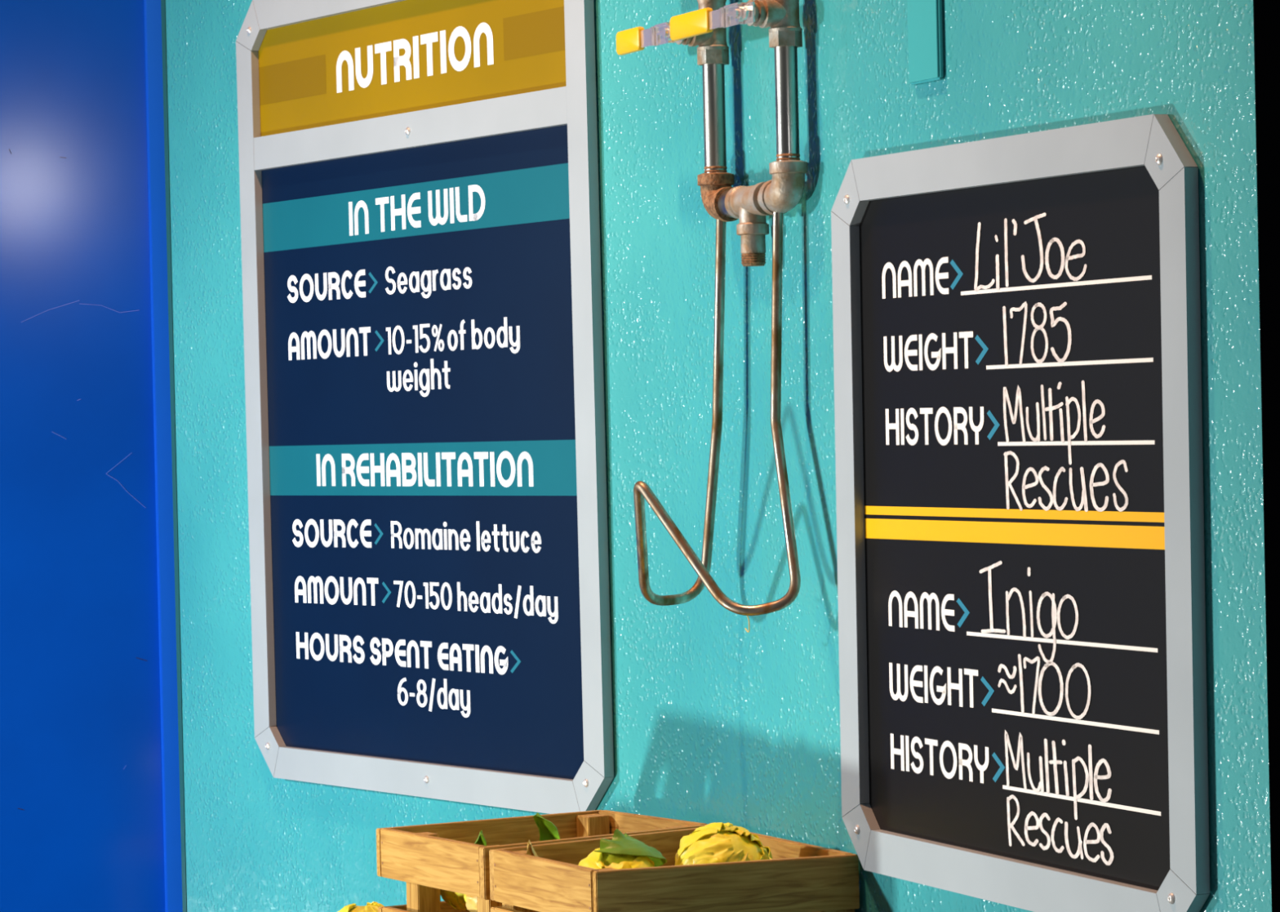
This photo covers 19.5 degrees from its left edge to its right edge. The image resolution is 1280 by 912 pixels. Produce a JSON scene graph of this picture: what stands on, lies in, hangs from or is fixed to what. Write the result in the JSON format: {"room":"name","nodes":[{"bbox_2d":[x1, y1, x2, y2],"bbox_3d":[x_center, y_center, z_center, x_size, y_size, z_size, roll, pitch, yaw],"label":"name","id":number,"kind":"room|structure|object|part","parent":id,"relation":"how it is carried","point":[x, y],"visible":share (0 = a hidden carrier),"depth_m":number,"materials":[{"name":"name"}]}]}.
{"room":"aquarium exhibit","nodes":[
{"label":"aquarium exhibit","id":0,"kind":"room"},
{"bbox_2d":[0,0,165,911],"bbox_3d":[-1.125,0.190,6.207,0.720,2.970,0.061,-1,1,-13],"label":"wall","id":1,"kind":"structure","parent":0,"point":[82,800],"depth_m":6.22,"materials":[{"name":"blue paint"}]},
{"bbox_2d":[143,0,182,911],"bbox_3d":[-0.785,0.181,6.248,0.050,2.970,0.024,-1,1,-13],"label":"trim","id":2,"kind":"structure","parent":1,"relation":"attached to","point":[152,8],"depth_m":6.23,"materials":[{"name":"blue paint"}]},
{"bbox_2d":[165,0,1271,911],"bbox_3d":[0.042,0.177,5.008,0.277,2.970,2.907,-2,1,-29],"label":"wall","id":3,"kind":"structure","parent":0,"point":[714,720],"depth_m":4.82,"materials":[{"name":"teal paint"}]},
{"bbox_2d":[160,0,186,911],"bbox_3d":[-0.769,0.181,6.231,0.021,2.970,0.046,-1,1,0],"label":"trim","id":4,"kind":"structure","parent":3,"relation":"attached to","point":[162,2],"depth_m":6.21,"materials":[{"name":"teal paint"}]},
{"bbox_2d":[235,0,613,813],"bbox_3d":[-0.343,-0.110,5.546,0.020,1.235,1.009,-2,1,-34],"label":"sign","id":5,"kind":"object","parent":3,"relation":"attached to","point":[419,179],"visible":1,"depth_m":5.52,"materials":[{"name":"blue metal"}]},
{"bbox_3d":[-0.611,-0.106,5.943,0.016,1.115,0.050,-2,1,-34],"label":"frame rail","id":6,"kind":"part","parent":5,"relation":"part of","materials":[{"name":"grey metal"}]},
{"bbox_3d":[-0.357,-0.703,5.542,0.016,0.050,0.888,-2,1,-34],"label":"frame rail","id":7,"kind":"part","parent":5,"relation":"part of","materials":[{"name":"grey metal"}]},
{"bbox_3d":[-0.349,-0.594,5.547,0.003,0.203,0.945,-2,1,-34],"label":"header panel","id":8,"kind":"part","parent":5,"relation":"part of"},
{"bbox_3d":[-0.333,-0.002,5.551,0.006,0.953,0.945,-2,1,-34],"label":"panel","id":9,"kind":"part","parent":5,"relation":"part of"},
{"bbox_3d":[-0.326,0.482,5.551,0.016,0.050,0.888,-2,1,-34],"label":"frame rail","id":10,"kind":"part","parent":5,"relation":"part of","materials":[{"name":"grey metal"}]},
{"bbox_3d":[-0.071,-0.114,5.151,0.016,1.115,0.050,-2,1,-34],"label":"frame rail","id":11,"kind":"part","parent":5,"relation":"part of","materials":[{"name":"grey metal"}]},
{"bbox_2d":[616,0,807,632],"bbox_3d":[0.048,-0.497,4.714,0.190,1.431,0.433,-2,1,-25],"label":"pipe","id":12,"kind":"object","parent":3,"relation":"attached to","point":[704,28],"visible":1,"depth_m":4.65,"materials":[{"name":"metal"}]},
{"bbox_3d":[0.026,-0.543,4.807,0.021,0.026,0.122,-2,1,-23],"label":"lever","id":13,"kind":"part","parent":12,"relation":"part of","materials":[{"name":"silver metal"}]},
{"bbox_3d":[0.112,-0.543,4.604,0.021,0.026,0.122,-2,1,-23],"label":"lever","id":14,"kind":"part","parent":12,"relation":"part of","materials":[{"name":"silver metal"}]},
{"bbox_2d":[906,0,944,84],"bbox_3d":[0.321,-0.849,4.290,0.008,0.836,0.077,-2,1,-23],"label":"panel","id":15,"kind":"object","parent":3,"relation":"attached to","point":[925,17],"visible":1,"depth_m":4.29,"materials":[{"name":"teal paint"}]},
{"bbox_2d":[831,114,1209,911],"bbox_3d":[0.403,0.073,4.137,0.020,0.851,0.817,-1,1,-23],"label":"board","id":16,"kind":"object","parent":3,"relation":"attached to","point":[1016,319],"visible":1,"depth_m":4.10,"materials":[{"name":"grey metal"}]},
{"bbox_3d":[0.255,0.071,4.491,0.016,0.734,0.050,-1,1,-23],"label":"frame rail","id":17,"kind":"part","parent":16,"relation":"part of","materials":[{"name":"grey metal"}]},
{"bbox_3d":[0.397,-0.327,4.132,0.016,0.050,0.701,-1,1,-23],"label":"frame rail","id":18,"kind":"part","parent":16,"relation":"part of","materials":[{"name":"grey metal"}]},
{"bbox_3d":[0.412,0.473,4.144,0.016,0.050,0.701,-1,1,-23],"label":"frame rail","id":19,"kind":"part","parent":16,"relation":"part of","materials":[{"name":"grey metal"}]},
{"bbox_3d":[0.553,0.076,3.785,0.016,0.734,0.050,-1,1,-23],"label":"frame rail","id":20,"kind":"part","parent":16,"relation":"part of","materials":[{"name":"grey metal"}]},
{"bbox_2d":[1253,0,1279,911],"bbox_3d":[1.755,0.150,3.973,2.200,2.970,0.080,-1,1,0],"label":"wall","id":21,"kind":"structure","parent":0,"point":[1266,13],"depth_m":3.93,"materials":[{"name":"black"}]},
{"bbox_3d":[0.039,1.735,3.020,13.000,0.100,13.000,-1,1,0],"label":"floor","id":22,"kind":"structure","parent":0,"visible":0},
{"bbox_3d":[-0.163,1.229,4.850,0.781,0.880,1.004,-1,1,0],"label":"wooden table","id":23,"kind":"object","parent":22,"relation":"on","visible":0},
{"bbox_2d":[376,809,707,911],"bbox_3d":[-0.129,0.636,4.889,0.358,0.300,0.297,-2,1,-35],"label":"wooden crate","id":24,"kind":"object","parent":23,"relation":"on","point":[431,858],"visible":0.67,"depth_m":4.87,"materials":[{"name":"brown wood"}]},
{"bbox_3d":[-0.282,0.642,4.871,0.034,0.296,0.034,-2,1,-31],"label":"post","id":25,"kind":"part","parent":24,"relation":"part of","materials":[{"name":"brown wood"}]},
{"bbox_2d":[440,888,467,911],"bbox_3d":[-0.216,0.556,4.904,0.105,0.086,0.105,-1,1,0],"label":"lettuce","id":26,"kind":"object","parent":24,"relation":"in","point":[455,900],"visible":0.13,"depth_m":4.87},
{"bbox_2d":[463,830,486,911],"bbox_3d":[-0.176,0.541,4.803,0.107,0.127,0.109,-1,1,0],"label":"lettuce","id":27,"kind":"object","parent":24,"relation":"in","point":[471,901],"visible":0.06,"depth_m":4.77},
{"bbox_3d":[-0.182,0.642,4.705,0.034,0.296,0.034,-2,1,-31],"label":"post","id":28,"kind":"part","parent":24,"relation":"part of","materials":[{"name":"brown wood"}]},
{"bbox_2d":[533,812,559,840],"bbox_3d":[-0.080,0.545,4.926,0.118,0.158,0.114,-1,1,0],"label":"lettuce","id":29,"kind":"object","parent":24,"relation":"in","point":[548,830],"visible":0.02,"depth_m":4.88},
{"bbox_3d":[-0.061,0.635,5.050,0.034,0.296,0.034,-2,1,-31],"label":"post","id":30,"kind":"part","parent":24,"relation":"part of","materials":[{"name":"brown wood"}]},
{"bbox_3d":[0.059,0.634,4.882,0.034,0.296,0.034,-2,1,-31],"label":"post","id":31,"kind":"part","parent":24,"relation":"part of","materials":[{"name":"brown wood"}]},
{"bbox_2d":[488,827,859,911],"bbox_3d":[0.027,0.636,4.613,0.354,0.300,0.392,-2,1,-25],"label":"wooden crate","id":32,"kind":"object","parent":23,"relation":"on","point":[799,877],"visible":0.86,"depth_m":4.48,"materials":[{"name":"brown wood"}]},
{"bbox_3d":[-0.148,0.642,4.642,0.034,0.296,0.034,-2,1,-28],"label":"post","id":33,"kind":"part","parent":32,"relation":"part of","materials":[{"name":"brown wood"}]},
{"bbox_2d":[526,840,537,856],"bbox_3d":[-0.083,0.555,4.628,0.112,0.163,0.090,-1,1,0],"label":"lettuce","id":34,"kind":"object","parent":32,"relation":"in","point":[530,851],"visible":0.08,"depth_m":4.60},
{"bbox_3d":[-0.039,0.641,4.440,0.034,0.296,0.034,-2,1,-28],"label":"post","id":35,"kind":"part","parent":32,"relation":"part of","materials":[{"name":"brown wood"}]},
{"bbox_2d":[577,828,666,869],"bbox_3d":[-0.026,0.518,4.564,0.119,0.124,0.128,-1,1,0],"label":"lettuce","id":36,"kind":"object","parent":32,"relation":"in","point":[623,851],"visible":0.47,"depth_m":4.54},
{"bbox_2d":[674,822,772,865],"bbox_3d":[0.105,0.513,4.565,0.130,0.127,0.129,-1,1,0],"label":"lettuce","id":37,"kind":"object","parent":32,"relation":"in","point":[718,842],"visible":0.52,"depth_m":4.54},
{"bbox_3d":[0.231,0.635,4.516,0.034,0.296,0.034,-2,1,-28],"label":"post","id":38,"kind":"part","parent":32,"relation":"part of","materials":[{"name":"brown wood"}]},
{"bbox_3d":[-0.274,0.728,5.142,0.443,0.117,0.425,-1,1,0],"label":"wooden crate","id":39,"kind":"object","parent":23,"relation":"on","visible":0},
{"bbox_2d":[337,901,384,911],"bbox_3d":[-0.370,0.640,4.997,0.098,0.081,0.102,-1,1,0],"label":"lettuce","id":40,"kind":"object","parent":39,"relation":"in","point":[373,906],"visible":0.87,"depth_m":4.98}
]}

